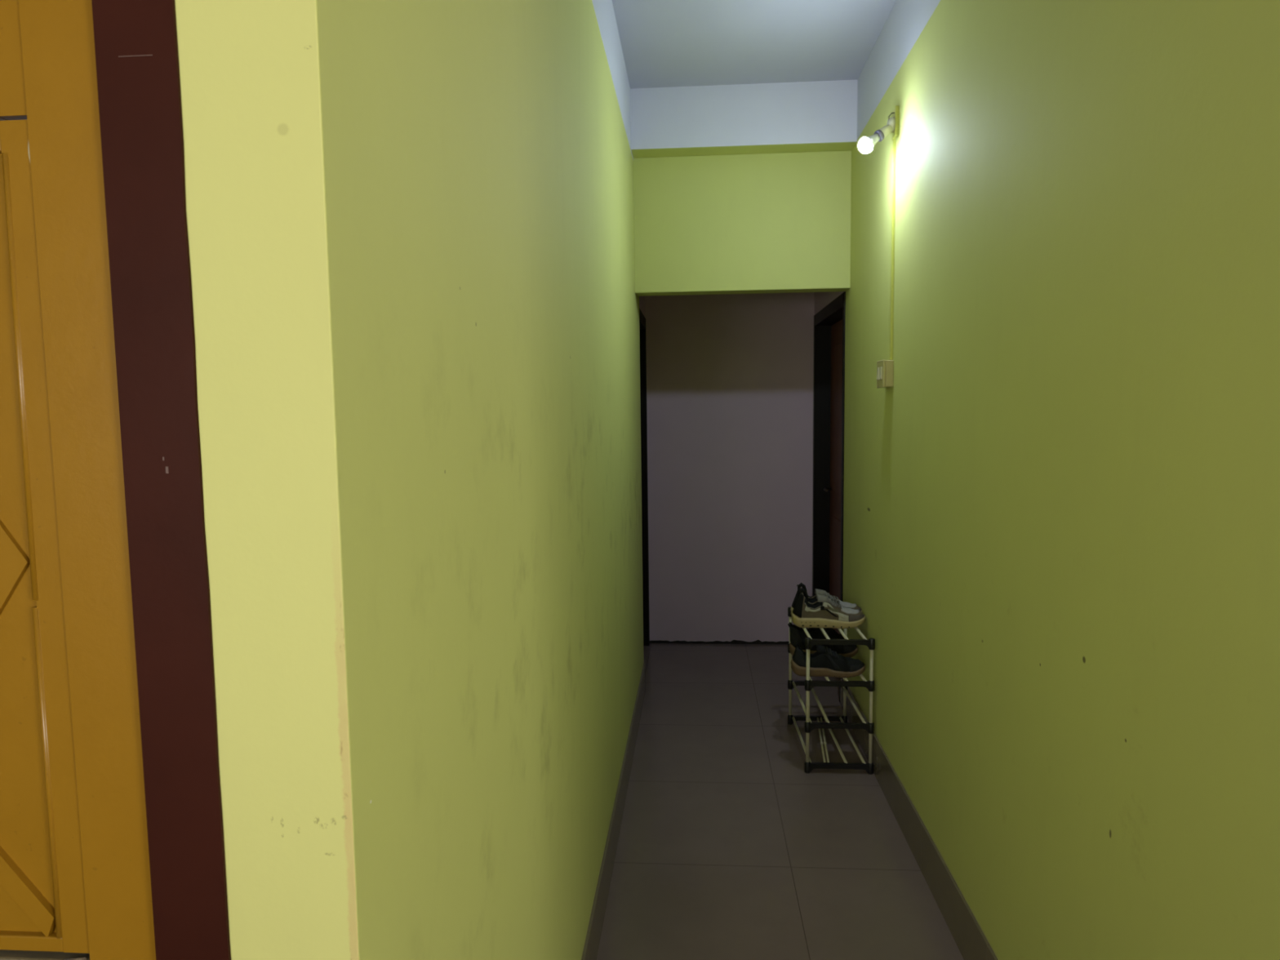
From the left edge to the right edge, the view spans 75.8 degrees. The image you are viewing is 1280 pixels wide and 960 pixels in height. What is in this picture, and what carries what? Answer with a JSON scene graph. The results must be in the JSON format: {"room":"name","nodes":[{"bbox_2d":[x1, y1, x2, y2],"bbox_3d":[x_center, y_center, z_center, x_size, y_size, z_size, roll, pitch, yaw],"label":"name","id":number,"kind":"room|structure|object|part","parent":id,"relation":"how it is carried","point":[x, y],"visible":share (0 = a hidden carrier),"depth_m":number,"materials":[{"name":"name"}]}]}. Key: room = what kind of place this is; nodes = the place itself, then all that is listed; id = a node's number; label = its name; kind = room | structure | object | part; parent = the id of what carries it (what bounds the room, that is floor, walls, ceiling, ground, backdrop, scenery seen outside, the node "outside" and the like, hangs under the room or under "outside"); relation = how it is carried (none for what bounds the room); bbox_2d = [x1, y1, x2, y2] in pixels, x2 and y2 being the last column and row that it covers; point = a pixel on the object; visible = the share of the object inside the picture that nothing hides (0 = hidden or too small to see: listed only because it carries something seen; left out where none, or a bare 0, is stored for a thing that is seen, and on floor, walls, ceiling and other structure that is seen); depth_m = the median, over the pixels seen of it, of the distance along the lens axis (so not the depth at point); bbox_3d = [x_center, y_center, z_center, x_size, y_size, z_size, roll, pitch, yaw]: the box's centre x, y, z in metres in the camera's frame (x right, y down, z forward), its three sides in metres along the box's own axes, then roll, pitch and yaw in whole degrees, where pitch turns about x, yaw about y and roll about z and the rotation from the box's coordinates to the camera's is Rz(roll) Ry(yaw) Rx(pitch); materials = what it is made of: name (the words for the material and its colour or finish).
{"room":"home hallway","nodes":[
{"label":"home hallway","id":0,"kind":"room"},
{"bbox_2d":[174,0,414,959],"bbox_3d":[-1.393,-0.024,0.810,2.309,2.942,0.130,0,5,4],"label":"wall","id":1,"kind":"structure","parent":0,"point":[282,100],"depth_m":0.68,"materials":[{"name":"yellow paint"}]},
{"bbox_2d":[0,0,155,959],"bbox_3d":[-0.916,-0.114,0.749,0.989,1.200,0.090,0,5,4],"label":"door","id":2,"kind":"structure","parent":1,"relation":"in","point":[75,880],"depth_m":0.70,"materials":[{"name":"paint"}]},
{"bbox_2d":[0,0,26,120],"bbox_3d":[-0.713,-0.473,0.681,0.430,0.354,0.028,0,5,4],"label":"shutter","id":3,"kind":"object","parent":2,"relation":"attached to","point":[13,13],"depth_m":0.66,"materials":[{"name":"paint"}]},
{"bbox_3d":[-0.661,0.071,0.716,0.272,0.394,0.008,0,5,4],"label":"diamond moulding","id":4,"kind":"part","parent":2,"relation":"part of","materials":[{"name":"paint"}]},
{"bbox_3d":[-0.599,0.315,0.733,0.156,0.188,0.008,0,5,4],"label":"corner moulding","id":5,"kind":"part","parent":2,"relation":"part of","materials":[{"name":"paint"}]},
{"bbox_3d":[-0.708,0.064,0.727,0.386,0.697,0.013,0,5,4],"label":"panel","id":6,"kind":"part","parent":2,"relation":"part of","materials":[{"name":"paint"}]},
{"bbox_3d":[-0.517,0.070,0.703,0.012,0.677,0.006,0,5,4],"label":"bead moulding","id":7,"kind":"part","parent":2,"relation":"part of","materials":[{"name":"paint"}]},
{"bbox_2d":[0,119,88,953],"bbox_3d":[-0.706,0.064,0.728,0.430,0.717,0.028,0,5,4],"label":"shutter","id":8,"kind":"object","parent":2,"relation":"attached to","point":[44,780],"depth_m":0.71,"materials":[{"name":"paint"}]},
{"bbox_3d":[-0.908,0.454,0.800,0.850,0.060,0.086,0,5,4],"label":"sill","id":9,"kind":"part","parent":2,"relation":"part of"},
{"bbox_2d":[91,0,231,959],"bbox_3d":[-0.919,-0.110,0.703,1.120,1.330,0.005,0,5,4],"label":"trim","id":10,"kind":"structure","parent":1,"relation":"attached to","point":[136,45],"depth_m":0.67,"materials":[{"name":"red paint"}]},
{"bbox_2d":[377,0,645,959],"bbox_3d":[-0.163,-0.227,2.974,0.154,2.942,4.376,0,5,4],"label":"wall","id":11,"kind":"structure","parent":0,"point":[514,302],"depth_m":1.30,"materials":[{"name":"green paint"}]},
{"bbox_2d":[581,662,645,959],"bbox_3d":[-0.100,1.204,2.581,0.008,0.158,3.609,0,5,4],"label":"baseboard","id":12,"kind":"structure","parent":11,"relation":"attached to","point":[592,943],"depth_m":2.68,"materials":[{"name":"tile"}]},
{"bbox_2d":[639,308,649,645],"bbox_3d":[-0.044,0.064,4.748,0.129,2.051,0.840,0,5,4],"label":"door","id":13,"kind":"structure","parent":11,"relation":"in","point":[642,318],"depth_m":5.12,"materials":[{"name":"brown wood"}]},
{"bbox_2d":[644,292,813,641],"bbox_3d":[0.560,-0.427,5.168,1.293,2.942,0.120,0,5,4],"label":"wall","id":14,"kind":"structure","parent":0,"point":[730,377],"depth_m":5.14,"materials":[{"name":"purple paint"}]},
{"bbox_2d":[649,640,789,644],"bbox_3d":[0.574,1.030,5.232,1.029,0.028,0.006,0,5,4],"label":"baseboard","id":15,"kind":"structure","parent":14,"relation":"attached to","point":[733,642],"depth_m":5.23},
{"bbox_2d":[633,151,851,296],"bbox_3d":[0.481,-1.213,3.920,1.012,0.624,0.122,0,5,4],"label":"wall","id":16,"kind":"structure","parent":0,"point":[762,223],"depth_m":3.86,"materials":[{"name":"green paint"}]},
{"bbox_2d":[612,0,896,88],"bbox_3d":[0.513,-1.667,1.756,6.400,0.120,6.852,0,5,4],"label":"ceiling","id":17,"kind":"structure","parent":0,"point":[665,43],"depth_m":3.23,"materials":[{"name":"white paint"}]},
{"bbox_2d":[630,79,857,158],"bbox_3d":[0.471,-1.651,3.817,1.012,0.267,0.251,0,5,4],"label":"ceiling beam","id":18,"kind":"structure","parent":17,"relation":"attached to","point":[818,116],"depth_m":3.69,"materials":[{"name":"white paint"}]},
{"bbox_2d":[596,643,964,959],"bbox_3d":[0.551,1.383,2.021,6.400,0.120,6.852,0,5,4],"label":"floor","id":19,"kind":"structure","parent":0,"point":[727,849],"depth_m":2.87,"materials":[{"name":"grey tile"}]},
{"bbox_2d":[787,606,875,774],"bbox_3d":[0.825,0.899,3.609,0.292,0.563,0.546,0,5,4],"label":"shoe rack","id":20,"kind":"object","parent":19,"relation":"on","point":[809,684],"visible":0.77,"depth_m":3.36,"materials":[{"name":"black plastic"}]},
{"bbox_3d":[0.710,0.880,3.877,0.014,0.549,0.014,0,5,4],"label":"leg","id":21,"kind":"part","parent":20,"relation":"part of","materials":[{"name":"white metal"}]},
{"bbox_3d":[0.712,0.978,3.624,0.012,0.012,0.512,0,5,3],"label":"shelf rod","id":22,"kind":"part","parent":20,"relation":"part of","materials":[{"name":"metal"}]},
{"bbox_3d":[0.714,1.147,3.638,0.012,0.012,0.512,0,5,3],"label":"shelf rod","id":23,"kind":"part","parent":20,"relation":"part of","materials":[{"name":"metal"}]},
{"bbox_3d":[0.708,0.630,3.594,0.012,0.012,0.512,0,5,3],"label":"shelf rod","id":24,"kind":"part","parent":20,"relation":"part of","materials":[{"name":"white metal"}]},
{"bbox_3d":[0.686,0.926,3.359,0.014,0.549,0.014,0,5,4],"label":"leg","id":25,"kind":"part","parent":20,"relation":"part of","materials":[{"name":"metal"}]},
{"bbox_3d":[0.785,0.977,3.619,0.012,0.012,0.512,0,5,3],"label":"shelf rod","id":26,"kind":"part","parent":20,"relation":"part of","materials":[{"name":"metal"}]},
{"bbox_3d":[0.801,1.146,3.632,0.011,0.011,0.514,0,5,9],"label":"shelf rod","id":27,"kind":"part","parent":20,"relation":"part of","materials":[{"name":"metal"}]},
{"bbox_2d":[787,622,857,657],"bbox_3d":[0.817,0.712,3.668,0.311,0.155,0.109,0,5,4],"label":"shoe","id":28,"kind":"object","parent":20,"relation":"on","point":[797,635],"visible":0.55,"depth_m":3.63,"materials":[{"name":"black fabric"}]},
{"bbox_3d":[0.830,0.711,3.627,0.069,0.082,0.011,1,5,23],"label":"panel","id":29,"kind":"part","parent":28,"relation":"part of","materials":[{"name":"black fabric"}]},
{"bbox_3d":[0.816,1.146,3.631,0.011,0.011,0.514,0,5,9],"label":"shelf rod","id":30,"kind":"part","parent":20,"relation":"part of","materials":[{"name":"metal"}]},
{"bbox_3d":[0.780,0.629,3.588,0.012,0.012,0.512,0,5,3],"label":"shelf rod","id":31,"kind":"part","parent":20,"relation":"part of","materials":[{"name":"white metal"}]},
{"bbox_2d":[791,582,862,614],"bbox_3d":[0.825,0.536,3.632,0.314,0.164,0.108,0,5,4],"label":"sneaker","id":32,"kind":"object","parent":20,"relation":"on","point":[853,606],"visible":0.35,"depth_m":3.62,"materials":[{"name":"beige fabric"}]},
{"bbox_2d":[791,643,865,677],"bbox_3d":[0.784,0.746,3.423,0.307,0.130,0.106,0,5,6],"label":"shoe","id":33,"kind":"object","parent":20,"relation":"on","point":[825,662],"visible":0.97,"depth_m":3.39,"materials":[{"name":"black fabric"}]},
{"bbox_3d":[0.793,0.749,3.385,0.071,0.061,0.010,2,6,28],"label":"panel","id":34,"kind":"part","parent":33,"relation":"part of","materials":[{"name":"black fabric"}]},
{"bbox_2d":[791,587,865,628],"bbox_3d":[0.809,0.546,3.527,0.314,0.164,0.108,0,5,4],"label":"sneaker","id":35,"kind":"object","parent":20,"relation":"on","point":[824,612],"visible":1,"depth_m":3.50,"materials":[{"name":"beige fabric"}]},
{"bbox_3d":[0.742,0.553,3.497,0.052,0.019,0.004,0,5,3],"label":"panel","id":36,"kind":"part","parent":35,"relation":"part of","materials":[{"name":"grey leather"}]},
{"bbox_3d":[0.829,0.554,3.490,0.087,0.067,0.025,0,5,4],"label":"panel","id":37,"kind":"part","parent":35,"relation":"part of","materials":[{"name":"grey leather"}]},
{"bbox_3d":[0.862,0.582,3.481,0.042,0.040,0.009,0,5,4],"label":"panel","id":38,"kind":"part","parent":35,"relation":"part of","materials":[{"name":"grey leather"}]},
{"bbox_3d":[0.861,1.146,3.628,0.012,0.012,0.512,0,5,3],"label":"shelf rod","id":39,"kind":"part","parent":20,"relation":"part of","materials":[{"name":"metal"}]},
{"bbox_3d":[0.854,0.629,3.583,0.012,0.012,0.512,0,5,3],"label":"shelf rod","id":40,"kind":"part","parent":20,"relation":"part of","materials":[{"name":"white metal"}]},
{"bbox_3d":[0.964,0.879,3.859,0.014,0.549,0.014,0,5,4],"label":"leg","id":41,"kind":"part","parent":20,"relation":"part of","materials":[{"name":"white metal"}]},
{"bbox_3d":[0.935,1.145,3.623,0.012,0.012,0.512,0,5,3],"label":"shelf rod","id":42,"kind":"part","parent":20,"relation":"part of","materials":[{"name":"metal"}]},
{"bbox_3d":[0.932,0.976,3.608,0.012,0.012,0.512,0,5,3],"label":"shelf rod","id":43,"kind":"part","parent":20,"relation":"part of","materials":[{"name":"metal"}]},
{"bbox_3d":[0.928,0.628,3.578,0.012,0.012,0.512,0,5,3],"label":"shelf rod","id":44,"kind":"part","parent":20,"relation":"part of","materials":[{"name":"white metal"}]},
{"bbox_3d":[0.930,0.801,3.593,0.012,0.012,0.512,0,5,3],"label":"shelf rod","id":45,"kind":"part","parent":20,"relation":"part of","materials":[{"name":"white metal"}]},
{"bbox_3d":[0.940,0.924,3.341,0.014,0.549,0.014,0,5,4],"label":"leg","id":46,"kind":"part","parent":20,"relation":"part of","materials":[{"name":"metal"}]},
{"bbox_2d":[813,0,1279,959],"bbox_3d":[0.982,-0.229,2.821,0.133,2.942,4.522,0,5,4],"label":"wall","id":47,"kind":"structure","parent":0,"point":[1061,503],"depth_m":1.56,"materials":[{"name":"green paint"}]},
{"bbox_2d":[812,291,845,702],"bbox_3d":[1.103,0.065,4.573,0.134,2.051,1.040,0,5,4],"label":"door","id":48,"kind":"structure","parent":47,"relation":"in","point":[828,380],"depth_m":4.98,"materials":[{"name":"brown wood"}]},
{"bbox_3d":[1.134,0.058,4.947,0.053,0.016,0.108,0,5,4],"label":"handle","id":49,"kind":"part","parent":48,"relation":"part of","materials":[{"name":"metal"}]},
{"bbox_2d":[857,105,899,153],"bbox_3d":[0.850,-1.241,2.917,0.158,0.164,0.057,-2,5,-14],"label":"wall lamp","id":50,"kind":"object","parent":47,"relation":"attached to","point":[865,144],"visible":1,"depth_m":2.90,"materials":[{"name":"paint"}]},
{"bbox_3d":[0.797,-1.185,2.910,0.049,0.054,0.057,0,5,4],"label":"bulb globe","id":51,"kind":"part","parent":50,"relation":"part of","materials":[{"name":"white glass"}]},
{"bbox_3d":[0.819,-1.197,2.908,0.065,0.062,0.054,0,5,4],"label":"bulb","id":52,"kind":"part","parent":50,"relation":"part of","materials":[{"name":"white glass"}]},
{"bbox_2d":[879,124,893,137],"bbox_3d":[0.875,-1.241,2.922,0.067,0.059,0.035,-2,5,-14],"label":"socket","id":53,"kind":"object","parent":50,"relation":"attached to","point":[884,131],"depth_m":2.91,"materials":[{"name":"plastic"}]},
{"bbox_3d":[0.892,-1.267,2.930,0.024,0.052,0.052,0,5,4],"label":"plate","id":54,"kind":"part","parent":50,"relation":"part of","materials":[{"name":"plastic"}]},
{"bbox_2d":[876,359,893,388],"bbox_3d":[0.912,-0.396,3.068,0.044,0.102,0.114,0,5,4],"label":"switch box","id":55,"kind":"object","parent":47,"relation":"attached to","point":[885,368],"visible":1,"depth_m":3.02,"materials":[{"name":"beige plastic"}]},
{"bbox_3d":[0.900,-0.396,3.068,0.008,0.102,0.114,0,5,4],"label":"plate","id":56,"kind":"part","parent":55,"relation":"part of","materials":[{"name":"beige plastic"}]},
{"bbox_2d":[888,139,896,359],"bbox_3d":[0.921,-0.833,2.995,0.010,0.784,0.018,0,5,4],"label":"conduit","id":57,"kind":"object","parent":47,"relation":"attached to","point":[894,142],"visible":1,"depth_m":2.99,"materials":[{"name":"paint"}]},
{"bbox_2d":[840,677,998,959],"bbox_3d":[0.895,1.205,2.421,0.008,0.158,3.464,0,5,4],"label":"baseboard","id":58,"kind":"structure","parent":47,"relation":"attached to","point":[972,944],"depth_m":2.58,"materials":[{"name":"tile"}]}
]}

